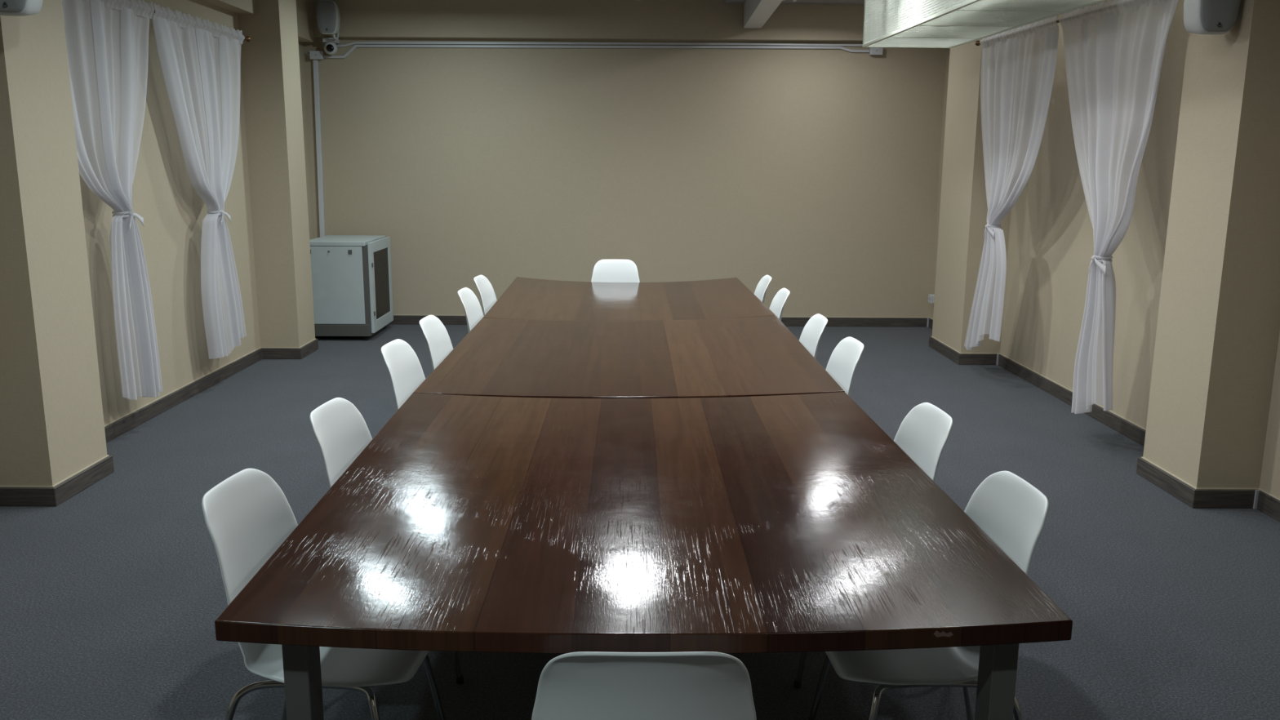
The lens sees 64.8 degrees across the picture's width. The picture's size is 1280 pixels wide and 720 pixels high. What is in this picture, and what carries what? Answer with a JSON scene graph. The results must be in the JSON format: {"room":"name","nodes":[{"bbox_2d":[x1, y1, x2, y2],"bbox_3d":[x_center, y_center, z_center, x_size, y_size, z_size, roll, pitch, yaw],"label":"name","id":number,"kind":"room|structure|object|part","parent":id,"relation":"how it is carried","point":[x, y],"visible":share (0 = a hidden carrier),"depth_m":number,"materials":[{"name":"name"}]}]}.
{"room":"conference room","nodes":[
{"label":"conference room","id":0,"kind":"room"},
{"bbox_2d":[0,0,315,485],"bbox_3d":[-3.309,-0.719,3.836,0.848,3.270,13.060,0,11,-1],"label":"wall","id":1,"kind":"structure","parent":0,"point":[60,386],"depth_m":6.09,"materials":[{"name":"paint"}]},
{"bbox_2d":[0,0,42,16],"bbox_3d":[-2.779,-1.675,4.489,0.221,0.310,0.435,-5,12,-23],"label":"loudspeaker","id":2,"kind":"object","parent":1,"relation":"attached to","point":[7,7],"visible":1,"depth_m":4.35,"materials":[{"name":"white plastic"}]},
{"bbox_2d":[0,0,26,12],"bbox_3d":[-2.724,-1.640,4.310,0.188,0.291,0.015,-1,11,-5],"label":"grille","id":3,"kind":"object","parent":2,"relation":"attached to","point":[6,6],"depth_m":4.33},
{"bbox_2d":[0,338,318,506],"bbox_3d":[-3.089,0.837,4.145,0.428,0.100,13.060,0,11,-1],"label":"baseboard","id":4,"kind":"structure","parent":1,"relation":"attached to","point":[57,494],"depth_m":6.31,"materials":[{"name":"brown wood"}]},
{"bbox_2d":[151,3,246,359],"bbox_3d":[-3.075,-1.226,7.319,0.140,2.411,1.507,1,11,2],"label":"curtain","id":5,"kind":"object","parent":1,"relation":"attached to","point":[200,60],"visible":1,"depth_m":7.22,"materials":[{"name":"white fabric"}]},
{"bbox_2d":[151,16,241,212],"bbox_3d":[-3.080,-1.704,7.227,0.113,1.277,1.490,0,11,-1],"label":"drape","id":6,"kind":"object","parent":5,"relation":"hanging from","point":[200,64],"depth_m":7.13,"materials":[{"name":"white fabric"}]},
{"bbox_2d":[200,212,246,359],"bbox_3d":[-3.075,-0.569,7.491,0.132,1.053,0.637,0,11,-1],"label":"drape","id":7,"kind":"object","parent":5,"relation":"hanging from","point":[221,298],"depth_m":7.34,"materials":[{"name":"white fabric"}]},
{"bbox_2d":[153,9,250,41],"bbox_3d":[-3.143,-2.229,6.493,0.184,0.069,2.985,0,11,-1],"label":"curtain rod","id":8,"kind":"object","parent":1,"relation":"attached to","point":[247,38],"visible":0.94,"depth_m":7.92,"materials":[{"name":"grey metal"}]},
{"bbox_2d":[62,0,162,399],"bbox_3d":[-3.061,-0.916,5.946,0.152,2.464,1.273,0,11,-1],"label":"curtain","id":9,"kind":"object","parent":8,"relation":"hanging from","point":[107,41],"visible":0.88,"depth_m":5.97,"materials":[{"name":"white fabric"}]},
{"bbox_2d":[62,0,149,213],"bbox_3d":[-3.071,-1.454,5.837,0.126,1.204,1.262,0,11,-1],"label":"drape","id":10,"kind":"object","parent":9,"relation":"hanging from","point":[107,41],"depth_m":5.81,"materials":[{"name":"white fabric"}]},
{"bbox_2d":[109,213,162,399],"bbox_3d":[-3.065,-0.300,6.146,0.152,1.179,0.429,0,11,-1],"label":"drape","id":11,"kind":"object","parent":9,"relation":"hanging from","point":[137,348],"depth_m":6.06,"materials":[{"name":"white fabric"}]},
{"bbox_2d":[200,0,255,14],"bbox_3d":[-3.163,-2.692,6.516,0.146,0.435,3.241,0,11,-1],"label":"beam","id":12,"kind":"structure","parent":1,"relation":"attached to","point":[237,6],"depth_m":7.84,"materials":[{"name":"paint"}]},
{"bbox_2d":[296,0,314,41],"bbox_3d":[-3.263,-3.214,9.198,0.140,0.450,1.333,0,11,-1],"label":"beam","id":13,"kind":"structure","parent":1,"relation":"attached to","point":[304,7],"depth_m":9.64,"materials":[{"name":"paint"}]},
{"bbox_2d":[315,0,340,39],"bbox_3d":[-2.987,-3.275,9.731,0.200,0.344,0.295,0,11,-1],"label":"loudspeaker","id":14,"kind":"object","parent":1,"relation":"attached to","point":[328,19],"visible":1,"depth_m":9.60,"materials":[{"name":"white plastic"}]},
{"bbox_2d":[316,0,336,32],"bbox_3d":[-2.986,-3.265,9.593,0.188,0.291,0.015,0,11,-1],"label":"grille","id":15,"kind":"object","parent":14,"relation":"attached to","point":[326,10],"depth_m":9.59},
{"bbox_2d":[322,37,339,54],"bbox_3d":[-3.045,-3.089,9.936,0.132,0.160,0.188,0,11,-1],"label":"security camera","id":16,"kind":"object","parent":1,"relation":"attached to","point":[330,47],"visible":0.98,"depth_m":9.87,"materials":[{"name":"white plastic"}]},
{"bbox_2d":[303,37,946,318],"bbox_3d":[-0.089,-1.996,10.410,7.400,3.270,0.280,0,11,-1],"label":"wall","id":17,"kind":"structure","parent":0,"point":[814,171],"depth_m":10.27,"materials":[{"name":"paint"}]},
{"bbox_2d":[309,50,324,59],"bbox_3d":[-3.206,-3.022,10.000,0.126,0.081,0.070,0,11,-1],"label":"junction box","id":18,"kind":"object","parent":17,"relation":"attached to","point":[313,55],"visible":1,"depth_m":9.97,"materials":[{"name":"white plastic"}]},
{"bbox_2d":[312,59,324,236],"bbox_3d":[-3.247,-2.075,10.206,0.075,1.866,0.035,0,11,-1],"label":"conduit","id":19,"kind":"object","parent":17,"relation":"attached to","point":[315,62],"visible":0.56,"depth_m":10.18,"materials":[{"name":"white plastic"}]},
{"bbox_2d":[323,44,869,58],"bbox_3d":[-0.431,-3.063,10.041,5.440,0.148,0.024,0,11,-1],"label":"conduit","id":20,"kind":"object","parent":17,"relation":"attached to","point":[354,46],"visible":1,"depth_m":10.02,"materials":[{"name":"white plastic"}]},
{"bbox_2d":[336,41,862,47],"bbox_3d":[-0.328,-3.128,10.031,5.416,0.073,0.020,0,11,-1],"label":"conduit","id":21,"kind":"object","parent":17,"relation":"attached to","point":[354,42],"visible":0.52,"depth_m":10.02,"materials":[{"name":"white plastic"}]},
{"bbox_2d":[311,0,950,42],"bbox_3d":[-0.136,-3.367,9.935,6.405,0.396,0.120,0,11,-1],"label":"beam","id":22,"kind":"structure","parent":17,"relation":"attached to","point":[573,20],"depth_m":9.88,"materials":[{"name":"paint"}]},
{"bbox_2d":[389,315,927,327],"bbox_3d":[-0.155,-0.412,10.569,6.365,0.100,0.020,0,11,-1],"label":"baseboard","id":23,"kind":"structure","parent":17,"relation":"attached to","point":[397,319],"depth_m":10.58,"materials":[{"name":"brown wood"}]},
{"bbox_2d":[743,0,796,28],"bbox_3d":[1.103,-2.873,7.397,0.286,0.242,5.010,1,11,1],"label":"ceiling beam","id":24,"kind":"structure","parent":17,"relation":"attached to","point":[756,12],"depth_m":9.03,"materials":[{"name":"paint"}]},
{"bbox_2d":[869,47,883,55],"bbox_3d":[2.349,-3.077,10.037,0.126,0.083,0.070,0,11,-1],"label":"junction box","id":25,"kind":"object","parent":17,"relation":"attached to","point":[873,51],"visible":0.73,"depth_m":10.01,"materials":[{"name":"white plastic"}]},
{"bbox_2d":[928,293,934,303],"bbox_3d":[3.011,-0.627,10.340,0.077,0.084,0.124,0,11,-1],"label":"box","id":26,"kind":"object","parent":17,"relation":"attached to","point":[931,297],"visible":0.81,"depth_m":10.30,"materials":[{"name":"white plastic"}]},
{"bbox_3d":[2.978,-0.627,10.339,0.008,0.084,0.124,0,11,-1],"label":"plate","id":27,"kind":"part","parent":26,"relation":"part of","materials":[{"name":"white plastic"}]},
{"bbox_2d":[0,324,1279,719],"bbox_3d":[-0.044,0.941,4.232,7.400,0.100,13.540,0,11,-1],"label":"floor","id":28,"kind":"structure","parent":0,"point":[113,594],"depth_m":4.24,"materials":[{"name":"carpet"}]},
{"bbox_2d":[201,468,445,719],"bbox_3d":[-0.823,0.747,2.662,0.536,0.877,0.471,1,11,5],"label":"shell chair","id":29,"kind":"object","parent":28,"relation":"on","point":[248,516],"visible":0.59,"depth_m":2.58,"materials":[{"name":"white plastic"}]},
{"bbox_3d":[-0.842,1.004,2.527,0.528,0.406,0.084,1,11,5],"label":"leg frame","id":30,"kind":"part","parent":29,"relation":"part of","materials":[{"name":"silver metal"}]},
{"bbox_3d":[-0.806,0.934,2.884,0.528,0.406,0.084,1,11,5],"label":"leg frame","id":31,"kind":"part","parent":29,"relation":"part of","materials":[{"name":"silver metal"}]},
{"bbox_2d":[309,235,393,340],"bbox_3d":[-2.830,-0.718,9.864,0.640,0.940,0.820,0,11,-1],"label":"cabinet","id":32,"kind":"object","parent":28,"relation":"on","point":[352,274],"visible":0.91,"depth_m":9.50,"materials":[{"name":"silver metal"}]},
{"bbox_3d":[-2.869,-0.699,9.466,0.546,0.731,0.011,0,11,-1],"label":"panel","id":33,"kind":"part","parent":32,"relation":"part of","materials":[{"name":"white metal"}]},
{"bbox_3d":[-2.534,-0.748,9.867,0.028,0.853,0.788,0,11,-1],"label":"door","id":34,"kind":"part","parent":32,"relation":"part of","materials":[{"name":"white metal"}]},
{"bbox_3d":[-2.535,-0.755,9.870,0.014,0.647,0.592,0,11,-1],"label":"glass pane","id":35,"kind":"part","parent":32,"relation":"part of","materials":[{"name":"black glass"}]},
{"bbox_2d":[309,397,463,684],"bbox_3d":[-0.825,0.587,3.476,0.536,0.877,0.471,1,11,5],"label":"shell chair","id":36,"kind":"object","parent":28,"relation":"on","point":[341,433],"visible":0.28,"depth_m":3.45,"materials":[{"name":"white plastic"}]},
{"bbox_3d":[-0.844,0.843,3.341,0.528,0.406,0.084,1,11,5],"label":"leg frame","id":37,"kind":"part","parent":36,"relation":"part of","materials":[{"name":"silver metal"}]},
{"bbox_2d":[381,338,425,409],"bbox_3d":[-0.890,0.358,4.633,0.536,0.877,0.471,1,11,5],"label":"shell chair","id":38,"kind":"object","parent":28,"relation":"on","point":[403,365],"visible":0.36,"depth_m":4.64,"materials":[{"name":"white plastic"}]},
{"bbox_2d":[418,315,453,370],"bbox_3d":[-0.885,0.211,5.378,0.536,0.877,0.471,1,11,3],"label":"shell chair","id":39,"kind":"object","parent":28,"relation":"on","point":[438,340],"visible":0.36,"depth_m":5.39,"materials":[{"name":"white plastic"}]},
{"bbox_2d":[457,287,484,332],"bbox_3d":[-0.900,-0.021,6.555,0.536,0.877,0.471,1,11,3],"label":"shell chair","id":40,"kind":"object","parent":28,"relation":"on","point":[473,309],"visible":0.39,"depth_m":6.58,"materials":[{"name":"white plastic"}]},
{"bbox_2d":[473,275,497,315],"bbox_3d":[-0.917,-0.163,7.277,0.536,0.877,0.471,1,11,4],"label":"shell chair","id":41,"kind":"object","parent":28,"relation":"on","point":[487,295],"visible":0.36,"depth_m":7.30,"materials":[{"name":"white plastic"}]},
{"bbox_2d":[591,258,639,282],"bbox_3d":[-0.207,-0.373,8.363,0.471,0.877,0.536,0,11,-1],"label":"shell chair","id":42,"kind":"object","parent":28,"relation":"on","point":[610,270],"visible":0.25,"depth_m":8.50,"materials":[{"name":"white plastic"}]},
{"bbox_2d":[413,315,844,398],"bbox_3d":[-0.048,0.295,5.309,1.817,0.750,2.168,0,11,-1],"label":"conference table","id":43,"kind":"object","parent":28,"relation":"on","point":[753,356],"visible":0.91,"depth_m":4.91,"materials":[{"name":"brown wood"}]},
{"bbox_2d":[483,276,776,320],"bbox_3d":[-0.083,-0.106,7.340,1.853,0.750,2.251,0,11,-1],"label":"conference table","id":44,"kind":"object","parent":28,"relation":"on","point":[526,299],"visible":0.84,"depth_m":7.07,"materials":[{"name":"brown wood"}]},
{"bbox_2d":[214,391,1072,719],"bbox_3d":[-0.016,0.705,3.232,1.833,0.750,2.155,0,11,-1],"label":"conference table","id":45,"kind":"object","parent":28,"relation":"on","point":[794,522],"visible":1,"depth_m":2.56,"materials":[{"name":"brown wood"}]},
{"bbox_3d":[-0.756,0.914,2.299,0.055,0.691,0.085,0,11,-1],"label":"leg","id":46,"kind":"part","parent":45,"relation":"part of","materials":[{"name":"grey metal"}]},
{"bbox_3d":[0.803,0.921,2.313,0.055,0.691,0.085,0,11,-1],"label":"leg","id":47,"kind":"part","parent":45,"relation":"part of","materials":[{"name":"grey metal"}]},
{"bbox_2d":[531,651,756,719],"bbox_3d":[0.004,0.876,2.038,0.471,0.877,0.536,0,11,-1],"label":"shell chair","id":48,"kind":"object","parent":28,"relation":"on","point":[580,685],"visible":1,"depth_m":1.75,"materials":[{"name":"white plastic"}]},
{"bbox_2d":[754,275,772,303],"bbox_3d":[0.689,-0.179,7.407,0.536,0.877,0.471,0,11,-2],"label":"shell chair","id":49,"kind":"object","parent":28,"relation":"on","point":[760,291],"visible":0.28,"depth_m":7.42,"materials":[{"name":"white plastic"}]},
{"bbox_2d":[768,288,790,320],"bbox_3d":[0.706,-0.028,6.642,0.536,0.877,0.471,0,11,-2],"label":"shell chair","id":50,"kind":"object","parent":28,"relation":"on","point":[777,304],"visible":0.23,"depth_m":6.65,"materials":[{"name":"white plastic"}]},
{"bbox_2d":[799,313,827,358],"bbox_3d":[0.736,0.196,5.510,0.536,0.877,0.471,0,11,-3],"label":"shell chair","id":51,"kind":"object","parent":28,"relation":"on","point":[810,337],"visible":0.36,"depth_m":5.52,"materials":[{"name":"white plastic"}]},
{"bbox_2d":[825,336,864,395],"bbox_3d":[0.762,0.341,4.775,0.536,0.877,0.471,-1,11,-4],"label":"shell chair","id":52,"kind":"object","parent":28,"relation":"on","point":[842,364],"visible":0.29,"depth_m":4.78,"materials":[{"name":"white plastic"}]},
{"bbox_2d":[793,402,952,688],"bbox_3d":[0.758,0.600,3.460,0.536,0.877,0.471,-1,11,-4],"label":"shell chair","id":53,"kind":"object","parent":28,"relation":"on","point":[923,433],"visible":0.27,"depth_m":3.43,"materials":[{"name":"white plastic"}]},
{"bbox_3d":[0.771,0.856,3.325,0.528,0.406,0.084,-1,11,-4],"label":"leg frame","id":54,"kind":"part","parent":53,"relation":"part of","materials":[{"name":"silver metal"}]},
{"bbox_2d":[808,471,1048,719],"bbox_3d":[0.755,0.753,2.685,0.536,0.877,0.471,-1,11,-4],"label":"shell chair","id":55,"kind":"object","parent":28,"relation":"on","point":[1011,511],"visible":0.52,"depth_m":2.59,"materials":[{"name":"white plastic"}]},
{"bbox_3d":[0.739,0.939,2.907,0.528,0.406,0.084,-1,11,-4],"label":"leg frame","id":56,"kind":"part","parent":55,"relation":"part of","materials":[{"name":"silver metal"}]},
{"bbox_3d":[0.768,1.009,2.550,0.528,0.406,0.084,-1,11,-4],"label":"leg frame","id":57,"kind":"part","parent":55,"relation":"part of","materials":[{"name":"silver metal"}]},
{"bbox_2d":[929,0,1279,498],"bbox_3d":[3.228,-0.690,3.897,0.878,3.270,13.060,0,11,-1],"label":"wall","id":58,"kind":"structure","parent":0,"point":[1196,264],"depth_m":5.31,"materials":[{"name":"paint"}]},
{"bbox_2d":[724,0,911,4],"bbox_3d":[2.287,-2.249,3.470,2.820,0.058,13.040,0,11,-1],"label":"trim","id":59,"kind":"structure","parent":58,"relation":"attached to","point":[785,2],"depth_m":9.75,"materials":[{"name":"paint"}]},
{"bbox_2d":[862,0,1106,48],"bbox_3d":[2.243,-2.464,6.289,0.720,0.612,3.600,0,11,-3],"label":"ceiling box","id":60,"kind":"object","parent":58,"relation":"hanging from","point":[994,10],"depth_m":6.90,"materials":[{"name":"white"}]},
{"bbox_3d":[1.813,-2.695,7.735,0.002,0.456,0.588,0,11,-3],"label":"panel","id":61,"kind":"part","parent":60,"relation":"part of","materials":[{"name":"white"}]},
{"bbox_3d":[1.847,-2.572,7.114,0.002,0.456,0.680,0,11,-3],"label":"panel","id":62,"kind":"part","parent":60,"relation":"part of","materials":[{"name":"white"}]},
{"bbox_3d":[2.147,-2.755,8.053,0.676,0.456,0.002,0,11,-3],"label":"panel","id":63,"kind":"part","parent":60,"relation":"part of","materials":[{"name":"white"}]},
{"bbox_3d":[2.162,-2.458,7.801,0.676,0.002,0.576,0,11,-3],"label":"panel","id":64,"kind":"part","parent":60,"relation":"part of","materials":[{"name":"white"}]},
{"bbox_3d":[1.884,-2.438,6.438,0.002,0.456,0.700,0,11,-3],"label":"panel","id":65,"kind":"part","parent":60,"relation":"part of","materials":[{"name":"white"}]},
{"bbox_3d":[2.196,-2.335,7.180,0.676,0.002,0.668,0,11,-3],"label":"panel","id":66,"kind":"part","parent":60,"relation":"part of","materials":[{"name":"white"}]},
{"bbox_3d":[1.921,-2.303,5.752,0.002,0.456,0.700,0,11,-3],"label":"panel","id":67,"kind":"part","parent":60,"relation":"part of","materials":[{"name":"white"}]},
{"bbox_3d":[2.268,-2.523,6.597,0.480,0.270,2.050,0,11,-3],"label":"fan coil unit","id":68,"kind":"part","parent":60,"relation":"part of","materials":[{"name":"white metal"}]},
{"bbox_3d":[2.514,-2.698,7.773,0.002,0.456,0.588,0,11,-3],"label":"panel","id":69,"kind":"part","parent":60,"relation":"part of","materials":[{"name":"white"}]},
{"bbox_3d":[2.233,-2.201,6.504,0.676,0.002,0.688,0,11,-3],"label":"panel","id":70,"kind":"part","parent":60,"relation":"part of","materials":[{"name":"white"}]},
{"bbox_3d":[2.548,-2.575,7.152,0.002,0.456,0.680,0,11,-3],"label":"panel","id":71,"kind":"part","parent":60,"relation":"part of","materials":[{"name":"white"}]},
{"bbox_3d":[2.270,-2.066,5.818,0.676,0.002,0.688,0,11,-3],"label":"panel","id":72,"kind":"part","parent":60,"relation":"part of","materials":[{"name":"white"}]},
{"bbox_3d":[2.585,-2.441,6.476,0.002,0.456,0.700,0,11,-3],"label":"panel","id":73,"kind":"part","parent":60,"relation":"part of","materials":[{"name":"white"}]},
{"bbox_2d":[995,353,999,364],"bbox_3d":[3.054,-0.005,8.607,0.016,0.098,0.012,0,11,-1],"label":"trim","id":74,"kind":"structure","parent":58,"relation":"attached to","point":[997,354],"depth_m":8.60,"materials":[{"name":"paint"}]},
{"bbox_2d":[975,19,1059,45],"bbox_3d":[2.901,-2.203,6.565,0.405,0.114,3.145,0,11,-1],"label":"curtain rod","id":75,"kind":"object","parent":58,"relation":"attached to","point":[977,42],"visible":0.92,"depth_m":8.05,"materials":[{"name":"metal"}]},
{"bbox_2d":[964,14,1059,350],"bbox_3d":[2.702,-1.201,7.505,0.120,2.500,1.482,1,11,1],"label":"curtain","id":76,"kind":"object","parent":75,"relation":"hanging from","point":[1017,74],"visible":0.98,"depth_m":7.47,"materials":[{"name":"white fabric"}]},
{"bbox_2d":[964,226,1006,350],"bbox_3d":[2.695,-0.533,7.911,0.111,1.034,0.767,0,11,-1],"label":"drape","id":77,"kind":"object","parent":76,"relation":"hanging from","point":[987,308],"depth_m":7.69,"materials":[{"name":"white fabric"}]},
{"bbox_2d":[980,26,1059,225],"bbox_3d":[2.715,-1.669,7.412,0.095,1.387,1.474,0,11,-1],"label":"drape","id":78,"kind":"object","parent":76,"relation":"hanging from","point":[1018,67],"depth_m":7.32,"materials":[{"name":"white fabric"}]},
{"bbox_2d":[928,317,1279,521],"bbox_3d":[2.938,0.863,4.201,0.356,0.100,13.060,0,11,-1],"label":"baseboard","id":79,"kind":"structure","parent":58,"relation":"attached to","point":[1268,504],"depth_m":5.59,"materials":[{"name":"brown wood"}]},
{"bbox_2d":[1058,0,1177,413],"bbox_3d":[2.717,-0.878,6.029,0.129,2.491,1.465,0,11,-1],"label":"curtain","id":80,"kind":"object","parent":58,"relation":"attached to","point":[1114,50],"visible":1,"depth_m":5.87,"materials":[{"name":"white fabric"}]},
{"bbox_2d":[1071,258,1115,413],"bbox_3d":[2.713,-0.110,6.008,0.129,0.991,0.510,0,11,-1],"label":"drape","id":81,"kind":"object","parent":80,"relation":"hanging from","point":[1092,384],"depth_m":5.92,"materials":[{"name":"white fabric"}]},
{"bbox_2d":[1062,0,1177,257],"bbox_3d":[2.730,-1.325,5.940,0.109,1.420,1.443,0,11,-1],"label":"drape","id":82,"kind":"object","parent":80,"relation":"hanging from","point":[1113,53],"depth_m":5.81,"materials":[{"name":"white fabric"}]},
{"bbox_2d":[1183,0,1240,35],"bbox_3d":[2.696,-1.689,4.756,0.221,0.310,0.224,0,11,-1],"label":"loudspeaker","id":83,"kind":"object","parent":58,"relation":"attached to","point":[1204,17],"visible":1,"depth_m":4.67,"materials":[{"name":"white plastic"}]},
{"bbox_2d":[1200,0,1240,31],"bbox_3d":[2.686,-1.669,4.656,0.188,0.291,0.015,0,11,-1],"label":"grille","id":84,"kind":"object","parent":83,"relation":"attached to","point":[1215,15],"depth_m":4.67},
{"bbox_2d":[1253,489,1259,509],"bbox_3d":[3.085,0.698,5.045,0.016,0.098,0.012,0,11,-1],"label":"trim","id":85,"kind":"structure","parent":58,"relation":"attached to","point":[1256,492],"depth_m":5.04,"materials":[{"name":"paint"}]}
]}

